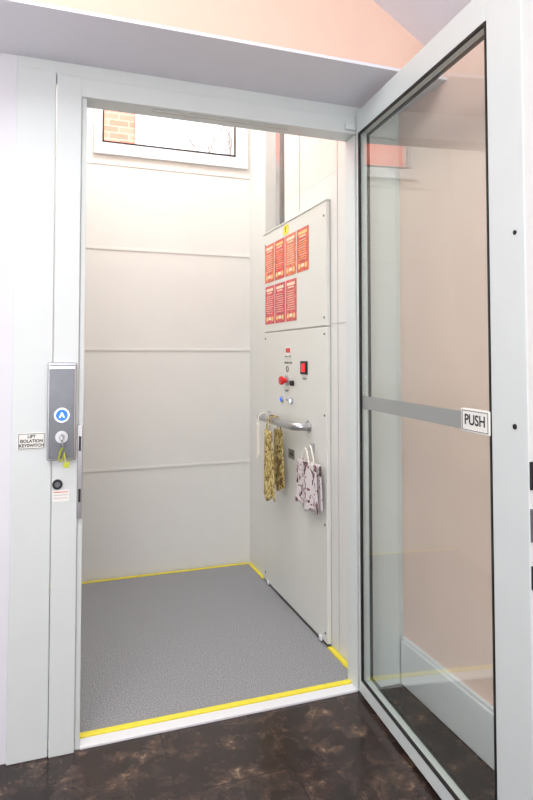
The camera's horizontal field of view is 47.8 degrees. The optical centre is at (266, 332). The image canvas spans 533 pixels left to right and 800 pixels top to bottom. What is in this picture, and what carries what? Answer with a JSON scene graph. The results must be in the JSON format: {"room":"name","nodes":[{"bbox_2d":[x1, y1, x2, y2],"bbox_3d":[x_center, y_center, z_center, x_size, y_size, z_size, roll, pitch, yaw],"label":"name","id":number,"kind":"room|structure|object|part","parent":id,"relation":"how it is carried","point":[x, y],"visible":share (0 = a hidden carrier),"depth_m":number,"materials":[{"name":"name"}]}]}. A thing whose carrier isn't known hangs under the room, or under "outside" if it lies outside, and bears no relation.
{"room":"elevator lobby","nodes":[
{"label":"elevator lobby","id":0,"kind":"room"},
{"bbox_2d":[0,53,16,764],"bbox_3d":[-1.475,0.198,1.588,1.484,2.115,0.070,1,-2,-19],"label":"wall","id":1,"kind":"structure","parent":0,"point":[8,62],"depth_m":1.80,"materials":[{"name":"paint"}]},
{"bbox_2d":[6,65,56,764],"bbox_3d":[-0.720,0.225,1.848,0.114,2.080,0.082,1,-2,-19],"label":"wall panel","id":2,"kind":"object","parent":1,"relation":"attached to","point":[34,229],"visible":0.96,"depth_m":1.81,"materials":[{"name":"paint"}]},
{"bbox_2d":[17,432,44,449],"bbox_3d":[-0.705,0.325,1.804,0.078,0.049,0.003,1,-2,-19],"label":"sign","id":3,"kind":"object","parent":2,"relation":"attached to","point":[26,441],"visible":1,"depth_m":1.80,"materials":[{"name":"white"}]},
{"bbox_2d":[56,88,93,141],"bbox_3d":[-1.071,-1.463,3.254,0.355,0.855,0.060,1,-2,-19],"label":"panel","id":4,"kind":"object","parent":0,"point":[90,111],"visible":0.11,"depth_m":3.25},
{"bbox_2d":[94,109,102,141],"bbox_3d":[-0.911,-1.322,3.263,0.045,0.575,0.020,1,-2,-19],"label":"frame","id":5,"kind":"object","parent":4,"relation":"attached to","point":[98,113],"visible":0.44,"depth_m":3.25,"materials":[{"name":"white"}]},
{"bbox_2d":[102,110,103,141],"bbox_3d":[-0.884,-1.322,3.265,0.008,0.575,0.007,1,-2,-19],"label":"gasket","id":6,"kind":"object","parent":5,"relation":"attached to","point":[103,110],"visible":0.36,"depth_m":3.25,"materials":[{"name":"black rubber"}]},
{"bbox_2d":[50,141,249,581],"bbox_3d":[-0.569,0.193,3.369,1.420,2.445,0.060,1,-2,-19],"label":"wall","id":7,"kind":"structure","parent":0,"point":[142,408],"depth_m":3.34,"materials":[{"name":"white metal"}]},
{"bbox_2d":[51,460,249,474],"bbox_3d":[-0.658,0.735,3.283,1.208,0.014,0.003,1,-2,-19],"label":"seam","id":8,"kind":"object","parent":7,"relation":"attached to","point":[238,461],"visible":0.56,"depth_m":3.31,"materials":[{"name":"grey"}]},
{"bbox_2d":[53,348,249,350],"bbox_3d":[-0.658,0.091,3.308,1.208,0.014,0.003,1,-2,-19],"label":"seam","id":9,"kind":"object","parent":7,"relation":"attached to","point":[85,349],"visible":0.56,"depth_m":3.33,"materials":[{"name":"grey"}]},
{"bbox_2d":[54,244,249,257],"bbox_3d":[-0.658,-0.457,3.329,1.208,0.014,0.003,1,-2,-19],"label":"seam","id":10,"kind":"object","parent":7,"relation":"attached to","point":[92,247],"visible":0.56,"depth_m":3.36,"materials":[{"name":"grey metal"}]},
{"bbox_2d":[86,160,249,178],"bbox_3d":[-0.658,-0.921,3.346,1.208,0.014,0.003,1,-2,-19],"label":"seam","id":11,"kind":"object","parent":7,"relation":"attached to","point":[89,161],"visible":0.56,"depth_m":3.38,"materials":[{"name":"grey"}]},
{"bbox_2d":[94,141,247,169],"bbox_3d":[-0.522,-0.997,3.388,0.870,0.065,0.020,1,-2,-19],"label":"frame","id":12,"kind":"object","parent":7,"relation":"attached to","point":[106,148],"visible":1,"depth_m":3.37,"materials":[{"name":"white"}]},
{"bbox_2d":[103,140,235,156],"bbox_3d":[-0.534,-1.034,3.378,0.750,0.008,0.007,1,-2,-19],"label":"gasket","id":13,"kind":"object","parent":12,"relation":"on","point":[103,140],"visible":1,"depth_m":3.37,"materials":[{"name":"black rubber"}]},
{"bbox_2d":[47,562,351,748],"bbox_3d":[-0.395,1.325,2.635,1.127,0.086,1.332,1,-2,-19],"label":"floor","id":14,"kind":"structure","parent":0,"point":[172,645],"depth_m":2.43,"materials":[{"name":"grey rubber"}]},
{"bbox_2d":[265,243,273,283],"bbox_3d":[0.016,-0.366,3.168,0.002,0.200,0.138,1,-2,-19],"label":"poster","id":15,"kind":"object","parent":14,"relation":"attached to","point":[269,250],"visible":1,"depth_m":3.17,"materials":[{"name":"paper"}]},
{"bbox_2d":[275,237,284,279],"bbox_3d":[0.066,-0.371,3.028,0.002,0.200,0.138,1,-2,-19],"label":"poster","id":16,"kind":"object","parent":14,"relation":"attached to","point":[280,244],"visible":1,"depth_m":3.02,"materials":[{"name":"paper"}]},
{"bbox_2d":[257,411,310,432],"bbox_3d":[0.063,0.422,2.878,0.086,0.052,0.562,1,-2,-19],"label":"handrail","id":17,"kind":"object","parent":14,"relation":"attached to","point":[294,426],"visible":0.88,"depth_m":2.69,"materials":[{"name":"metal"}]},
{"bbox_2d":[256,412,267,459],"bbox_3d":[-0.015,0.516,3.019,0.067,0.236,0.056,1,-2,-19],"label":"tag","id":18,"kind":"object","parent":17,"relation":"hanging from","point":[257,423],"visible":0.98,"depth_m":3.00,"materials":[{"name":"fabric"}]},
{"bbox_2d":[264,415,284,501],"bbox_3d":[0.032,0.597,2.889,0.076,0.404,0.176,1,-2,-19],"label":"tote bag","id":19,"kind":"object","parent":17,"relation":"hanging from","point":[273,464],"visible":0.98,"depth_m":2.87,"materials":[{"name":"fabric"}]},
{"bbox_2d":[285,231,295,276],"bbox_3d":[0.115,-0.376,2.888,0.002,0.200,0.138,1,-2,-19],"label":"poster","id":20,"kind":"object","parent":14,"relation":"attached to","point":[290,240],"visible":1,"depth_m":2.89,"materials":[{"name":"paper"}]},
{"bbox_2d":[295,445,322,514],"bbox_3d":[0.178,0.619,2.563,0.039,0.275,0.225,1,-2,-19],"label":"tote bag","id":21,"kind":"object","parent":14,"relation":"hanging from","point":[308,478],"visible":1,"depth_m":2.52,"materials":[{"name":"white fabric"}]},
{"bbox_2d":[0,0,446,113],"bbox_3d":[-0.791,-1.402,1.732,2.828,1.093,0.370,1,-2,-19],"label":"wall","id":22,"kind":"structure","parent":0,"point":[339,52],"depth_m":1.84,"materials":[{"name":"beige paint"}]},
{"bbox_2d":[17,55,398,757],"bbox_3d":[-0.139,0.215,2.051,1.344,2.115,0.088,1,-2,-19],"label":"door frame","id":23,"kind":"structure","parent":22,"relation":"attached to","point":[61,725],"depth_m":1.85,"materials":[{"name":"paint"}]},
{"bbox_2d":[52,479,62,489],"bbox_3d":[-0.632,0.458,1.816,0.030,0.030,0.008,1,-2,-19],"label":"lock","id":24,"kind":"object","parent":23,"relation":"attached to","point":[57,484],"visible":1,"depth_m":1.81,"materials":[{"name":"black metal"}]},
{"bbox_2d":[52,489,68,501],"bbox_3d":[-0.624,0.494,1.821,0.048,0.035,0.002,1,-2,-19],"label":"warning sticker","id":25,"kind":"object","parent":23,"relation":"attached to","point":[57,495],"visible":1,"depth_m":1.82,"materials":[{"name":"white paper"}]},
{"bbox_2d":[46,363,76,460],"bbox_3d":[-0.618,0.237,1.814,0.083,0.294,0.036,1,-2,-19],"label":"station","id":26,"kind":"object","parent":23,"relation":"attached to","point":[61,385],"visible":0.98,"depth_m":1.81,"materials":[{"name":"metal"}]},
{"bbox_2d":[58,435,68,467],"bbox_3d":[-0.604,0.349,1.774,0.033,0.099,0.030,-1,-2,26],"label":"keys","id":27,"kind":"object","parent":26,"relation":"attached to","point":[66,464],"visible":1,"depth_m":1.77,"materials":[{"name":"metal"}]},
{"bbox_2d":[76,424,82,518],"bbox_3d":[-0.574,0.425,1.846,0.016,0.285,0.015,1,-2,-19],"label":"strike plate","id":28,"kind":"object","parent":23,"relation":"attached to","point":[79,426],"visible":1,"depth_m":1.84,"materials":[{"name":"metal"}]},
{"bbox_3d":[-0.587,0.263,1.897,0.016,2.008,0.076,1,-2,-19],"label":"left jamb rebate","id":29,"kind":"part","parent":23,"relation":"part of","materials":[{"name":"grey metal"}]},
{"bbox_2d":[82,78,395,141],"bbox_3d":[-0.094,-0.765,2.106,1.208,0.062,0.086,1,-2,-19],"label":"header","id":30,"kind":"object","parent":22,"relation":"attached to","point":[99,94],"visible":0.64,"depth_m":2.04,"materials":[{"name":"paint"}]},
{"bbox_2d":[153,110,287,129],"bbox_3d":[-0.150,-0.733,2.072,0.480,0.004,0.010,1,-2,-19],"label":"header slot","id":31,"kind":"object","parent":30,"relation":"attached to","point":[158,111],"depth_m":2.07,"materials":[{"name":"grey metal"}]},
{"bbox_2d":[345,124,355,130],"bbox_3d":[0.305,-0.750,2.193,0.040,0.020,0.014,1,-2,-19],"label":"door hinge","id":32,"kind":"structure","parent":22,"relation":"in","point":[351,127],"depth_m":2.19,"materials":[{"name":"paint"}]},
{"bbox_2d":[345,136,359,690],"bbox_3d":[0.337,0.276,2.224,0.055,2.008,0.076,1,-2,-19],"label":"door frame","id":33,"kind":"structure","parent":22,"relation":"attached to","point":[350,145],"depth_m":2.21,"materials":[{"name":"paint"}]},
{"bbox_2d":[356,111,369,692],"bbox_3d":[0.349,0.228,2.153,0.042,2.069,0.018,1,-2,-15],"label":"stile","id":34,"kind":"object","parent":22,"relation":"attached to","point":[365,412],"visible":0.49,"depth_m":2.14,"materials":[{"name":"paint"}]},
{"bbox_2d":[358,134,363,679],"bbox_3d":[0.336,0.246,2.136,0.009,1.940,0.007,1,-2,-19],"label":"gasket","id":35,"kind":"object","parent":34,"relation":"attached to","point":[359,135],"visible":1,"depth_m":2.13,"materials":[{"name":"black rubber"}]},
{"bbox_2d":[367,135,372,679],"bbox_3d":[0.369,0.246,2.145,0.010,1.940,0.007,1,-2,-19],"label":"gasket","id":36,"kind":"object","parent":34,"relation":"attached to","point":[368,136],"visible":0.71,"depth_m":2.14,"materials":[{"name":"black rubber"}]},
{"bbox_2d":[358,0,485,133],"bbox_3d":[0.449,-0.778,1.817,0.042,0.083,0.756,1,-2,-15],"label":"rail","id":37,"kind":"object","parent":34,"relation":"attached to","point":[473,15],"visible":0.83,"depth_m":1.72,"materials":[{"name":"metal"}]},
{"bbox_2d":[367,35,483,134],"bbox_3d":[0.466,-0.734,1.820,0.009,0.006,0.756,1,-2,-15],"label":"gasket","id":38,"kind":"object","parent":37,"relation":"attached to","point":[480,39],"visible":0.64,"depth_m":1.75,"materials":[{"name":"black rubber"}]},
{"bbox_2d":[370,137,399,686],"bbox_3d":[0.420,0.277,2.250,0.116,2.008,0.082,1,-2,-19],"label":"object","id":39,"kind":"object","parent":22,"relation":"attached to","point":[384,376],"visible":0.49,"depth_m":2.21,"materials":[{"name":"paint"}]},
{"bbox_2d":[232,127,249,159],"bbox_3d":[-0.048,-1.449,3.616,0.315,0.855,0.060,1,-2,-19],"label":"panel","id":40,"kind":"object","parent":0,"point":[248,158],"visible":0.07,"depth_m":3.55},
{"bbox_2d":[236,127,247,157],"bbox_3d":[-0.148,-1.312,3.533,0.075,0.575,0.020,1,-2,-19],"label":"frame","id":41,"kind":"object","parent":40,"relation":"attached to","point":[241,133],"visible":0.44,"depth_m":3.52,"materials":[{"name":"white metal"}]},
{"bbox_2d":[234,127,235,156],"bbox_3d":[-0.184,-1.313,3.512,0.008,0.575,0.007,1,-2,-19],"label":"gasket","id":42,"kind":"object","parent":41,"relation":"attached to","point":[234,127],"visible":0.36,"depth_m":3.50,"materials":[{"name":"black rubber"}]},
{"bbox_2d":[0,682,494,799],"bbox_3d":[-0.073,1.236,-0.397,3.030,0.112,4.590,1,-2,-19],"label":"floor","id":43,"kind":"structure","parent":0,"point":[338,747],"depth_m":1.76,"materials":[{"name":"brown stone"}]},
{"bbox_2d":[80,684,357,749],"bbox_3d":[-0.128,1.267,2.000,0.945,0.009,0.044,1,-2,-19],"label":"sill","id":44,"kind":"structure","parent":43,"relation":"on","point":[137,732],"depth_m":1.98,"materials":[{"name":"white"}]},
{"bbox_2d":[401,636,493,769],"bbox_3d":[1.241,1.114,0.104,0.018,0.170,4.448,1,-2,-19],"label":"board","id":45,"kind":"object","parent":43,"relation":"on","point":[462,713],"depth_m":1.92,"materials":[{"name":"white"}]},
{"bbox_3d":[1.244,1.035,0.108,0.012,0.012,4.448,1,-2,-19],"label":"cap","id":46,"kind":"part","parent":45,"relation":"part of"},
{"bbox_2d":[486,0,532,799],"bbox_3d":[0.564,0.198,1.353,0.042,2.069,0.126,1,-2,-15],"label":"stile","id":47,"kind":"object","parent":43,"relation":"on","point":[509,23],"visible":1,"depth_m":1.34,"materials":[{"name":"paint"}]},
{"bbox_2d":[484,21,496,799],"bbox_3d":[0.530,0.218,1.412,0.009,1.940,0.007,1,-2,-19],"label":"gasket","id":48,"kind":"object","parent":47,"relation":"attached to","point":[485,43],"visible":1,"depth_m":1.41,"materials":[{"name":"black rubber"}]},
{"bbox_2d":[529,462,532,489],"bbox_3d":[0.579,0.306,1.286,0.034,0.060,0.004,1,-2,-15],"label":"lock plate","id":49,"kind":"object","parent":47,"relation":"attached to","point":[530,463],"visible":1,"depth_m":1.28,"materials":[{"name":"black metal"}]},
{"bbox_2d":[530,509,532,542],"bbox_3d":[0.579,0.410,1.282,0.034,0.070,0.004,1,-2,-15],"label":"lock plate","id":50,"kind":"object","parent":47,"relation":"attached to","point":[531,510],"visible":1,"depth_m":1.28,"materials":[{"name":"silver metal"}]},
{"bbox_2d":[531,566,532,590],"bbox_3d":[0.579,0.520,1.278,0.034,0.050,0.004,1,-2,-15],"label":"lock plate","id":51,"kind":"object","parent":47,"relation":"attached to","point":[531,566],"visible":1,"depth_m":1.27,"materials":[{"name":"metal"}]},
{"bbox_2d":[250,129,347,661],"bbox_3d":[0.178,-0.252,2.923,0.120,3.300,1.310,1,-2,-19],"label":"wall","id":52,"kind":"structure","parent":0,"point":[314,168],"depth_m":2.71,"materials":[{"name":"white metal"}]},
{"bbox_2d":[276,133,284,226],"bbox_3d":[0.090,-0.288,3.159,0.070,3.190,0.170,1,-2,-19],"label":"rail","id":53,"kind":"object","parent":52,"relation":"attached to","point":[280,173],"depth_m":3.16,"materials":[{"name":"grey metal"}]},
{"bbox_2d":[263,198,331,643],"bbox_3d":[0.106,0.371,2.853,0.062,1.842,0.796,1,-2,-19],"label":"control panel","id":54,"kind":"object","parent":52,"relation":"attached to","point":[297,541],"depth_m":2.71,"materials":[{"name":"white metal"}]},
{"bbox_2d":[265,285,274,324],"bbox_3d":[0.017,-0.146,3.155,0.002,0.200,0.138,1,-2,-19],"label":"poster","id":55,"kind":"object","parent":54,"relation":"attached to","point":[269,291],"visible":1,"depth_m":3.15,"materials":[{"name":"paper"}]},
{"bbox_2d":[275,281,284,322],"bbox_3d":[0.067,-0.151,3.015,0.002,0.200,0.138,1,-2,-19],"label":"poster","id":56,"kind":"object","parent":54,"relation":"attached to","point":[280,287],"visible":1,"depth_m":3.01,"materials":[{"name":"paper"}]},
{"bbox_2d":[286,278,296,321],"bbox_3d":[0.117,-0.157,2.875,0.002,0.200,0.138,1,-2,-19],"label":"poster","id":57,"kind":"object","parent":54,"relation":"attached to","point":[291,285],"visible":1,"depth_m":2.87,"materials":[{"name":"paper"}]},
{"bbox_2d":[297,225,308,272],"bbox_3d":[0.165,-0.382,2.747,0.002,0.200,0.138,1,-2,-19],"label":"poster","id":58,"kind":"object","parent":54,"relation":"attached to","point":[303,233],"visible":1,"depth_m":2.74,"materials":[{"name":"paper"}]},
{"bbox_2d":[362,680,468,799],"bbox_3d":[0.449,1.225,1.740,0.042,0.046,0.756,1,-2,-15],"label":"rail","id":59,"kind":"object","parent":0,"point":[409,749],"visible":0.79,"depth_m":1.77,"materials":[{"name":"metal"}]},
{"bbox_2d":[361,680,459,799],"bbox_3d":[0.432,1.199,1.737,0.009,0.006,0.756,1,-2,-15],"label":"gasket","id":60,"kind":"object","parent":59,"relation":"on","point":[364,682],"visible":1,"depth_m":1.75,"materials":[{"name":"black rubber"}]},
{"bbox_2d":[371,678,473,799],"bbox_3d":[0.466,1.199,1.746,0.009,0.006,0.756,1,-2,-15],"label":"gasket","id":61,"kind":"object","parent":59,"relation":"on","point":[376,684],"visible":1,"depth_m":1.75,"materials":[{"name":"black rubber"}]},
{"bbox_3d":[0.444,0.232,1.777,0.069,1.940,0.754,1,-2,-19],"label":"glass pane","id":62,"kind":"object","parent":59,"relation":"attached to","visible":0},
{"bbox_2d":[363,396,461,428],"bbox_3d":[0.423,0.234,1.829,0.001,0.045,0.632,1,-2,-15],"label":"band","id":63,"kind":"object","parent":62,"relation":"attached to","point":[443,416],"visible":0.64,"depth_m":1.76,"materials":[{"name":"grey metal"}]},
{"bbox_2d":[358,21,485,133],"bbox_3d":[0.432,-0.734,1.811,0.009,0.006,0.756,1,-2,-15],"label":"gasket","id":64,"kind":"object","parent":62,"relation":"attached to","point":[481,26],"visible":1,"depth_m":1.71,"materials":[{"name":"black rubber"}]},
{"bbox_2d":[461,408,490,435],"bbox_3d":[0.514,0.216,1.467,0.014,0.057,0.116,1,-2,-15],"label":"sign","id":65,"kind":"object","parent":62,"relation":"attached to","point":[487,429],"visible":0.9,"depth_m":1.46,"materials":[{"name":"white plastic"}]},
{"bbox_2d":[465,414,484,427],"bbox_3d":[0.507,0.213,1.465,0.007,0.026,0.082,1,-2,-19],"label":"push text","id":66,"kind":"object","parent":65,"relation":"attached to","point":[468,417],"depth_m":1.46},
{"bbox_2d":[373,0,471,45],"bbox_3d":[0.006,-1.488,-0.440,2.980,1.087,4.260,1,-2,-19],"label":"ceiling","id":67,"kind":"structure","parent":0,"point":[423,19],"depth_m":1.88,"materials":[{"name":"paint"}]},
{"bbox_2d":[399,40,492,705],"bbox_3d":[1.300,0.101,0.154,0.100,2.198,4.630,1,-2,-19],"label":"wall","id":68,"kind":"structure","parent":0,"point":[446,500],"depth_m":1.99,"materials":[{"name":"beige paint"}]},
{"bbox_2d":[395,125,402,681],"bbox_3d":[0.484,0.246,2.278,0.018,2.072,0.074,1,-2,-19],"label":"right edge of the cover","id":69,"kind":"object","parent":68,"relation":"attached to","point":[397,126],"visible":0.36,"depth_m":2.25,"materials":[{"name":"metal"}]},
{"label":"outside","id":70,"kind":"structure","parent":0,"visible":0},
{"bbox_3d":[-2.996,4.673,11.286,26.000,0.100,16.400,1,-2,-19],"label":"ground","id":71,"kind":"structure","parent":70,"visible":0},
{"bbox_2d":[104,110,134,143],"bbox_3d":[-5.297,0.107,5.762,7.860,8.600,0.400,1,-2,-19],"label":"brick wall","id":72,"kind":"structure","parent":71,"relation":"on","point":[118,126],"depth_m":6.92,"materials":[{"name":"brick"}]},
{"bbox_2d":[140,115,148,144],"bbox_3d":[-1.408,0.148,6.821,0.100,8.600,0.098,1,-2,-19],"label":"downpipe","id":73,"kind":"object","parent":71,"relation":"on","point":[144,120],"visible":0.02,"depth_m":6.87,"materials":[{"name":"white"}]},
{"bbox_2d":[166,119,231,154],"bbox_3d":[-0.556,0.709,7.008,1.415,7.496,1.908,-1,-3,33],"label":"bare tree","id":74,"kind":"object","parent":71,"relation":"on","point":[200,129],"visible":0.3,"depth_m":7.13,"materials":[{"name":"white plant"}]},
{"bbox_2d":[225,126,231,154],"bbox_3d":[0.823,0.007,13.562,3.400,9.400,1.000,1,-2,-19],"label":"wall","id":75,"kind":"structure","parent":71,"relation":"on","point":[227,127],"depth_m":13.35,"materials":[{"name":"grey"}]}
]}

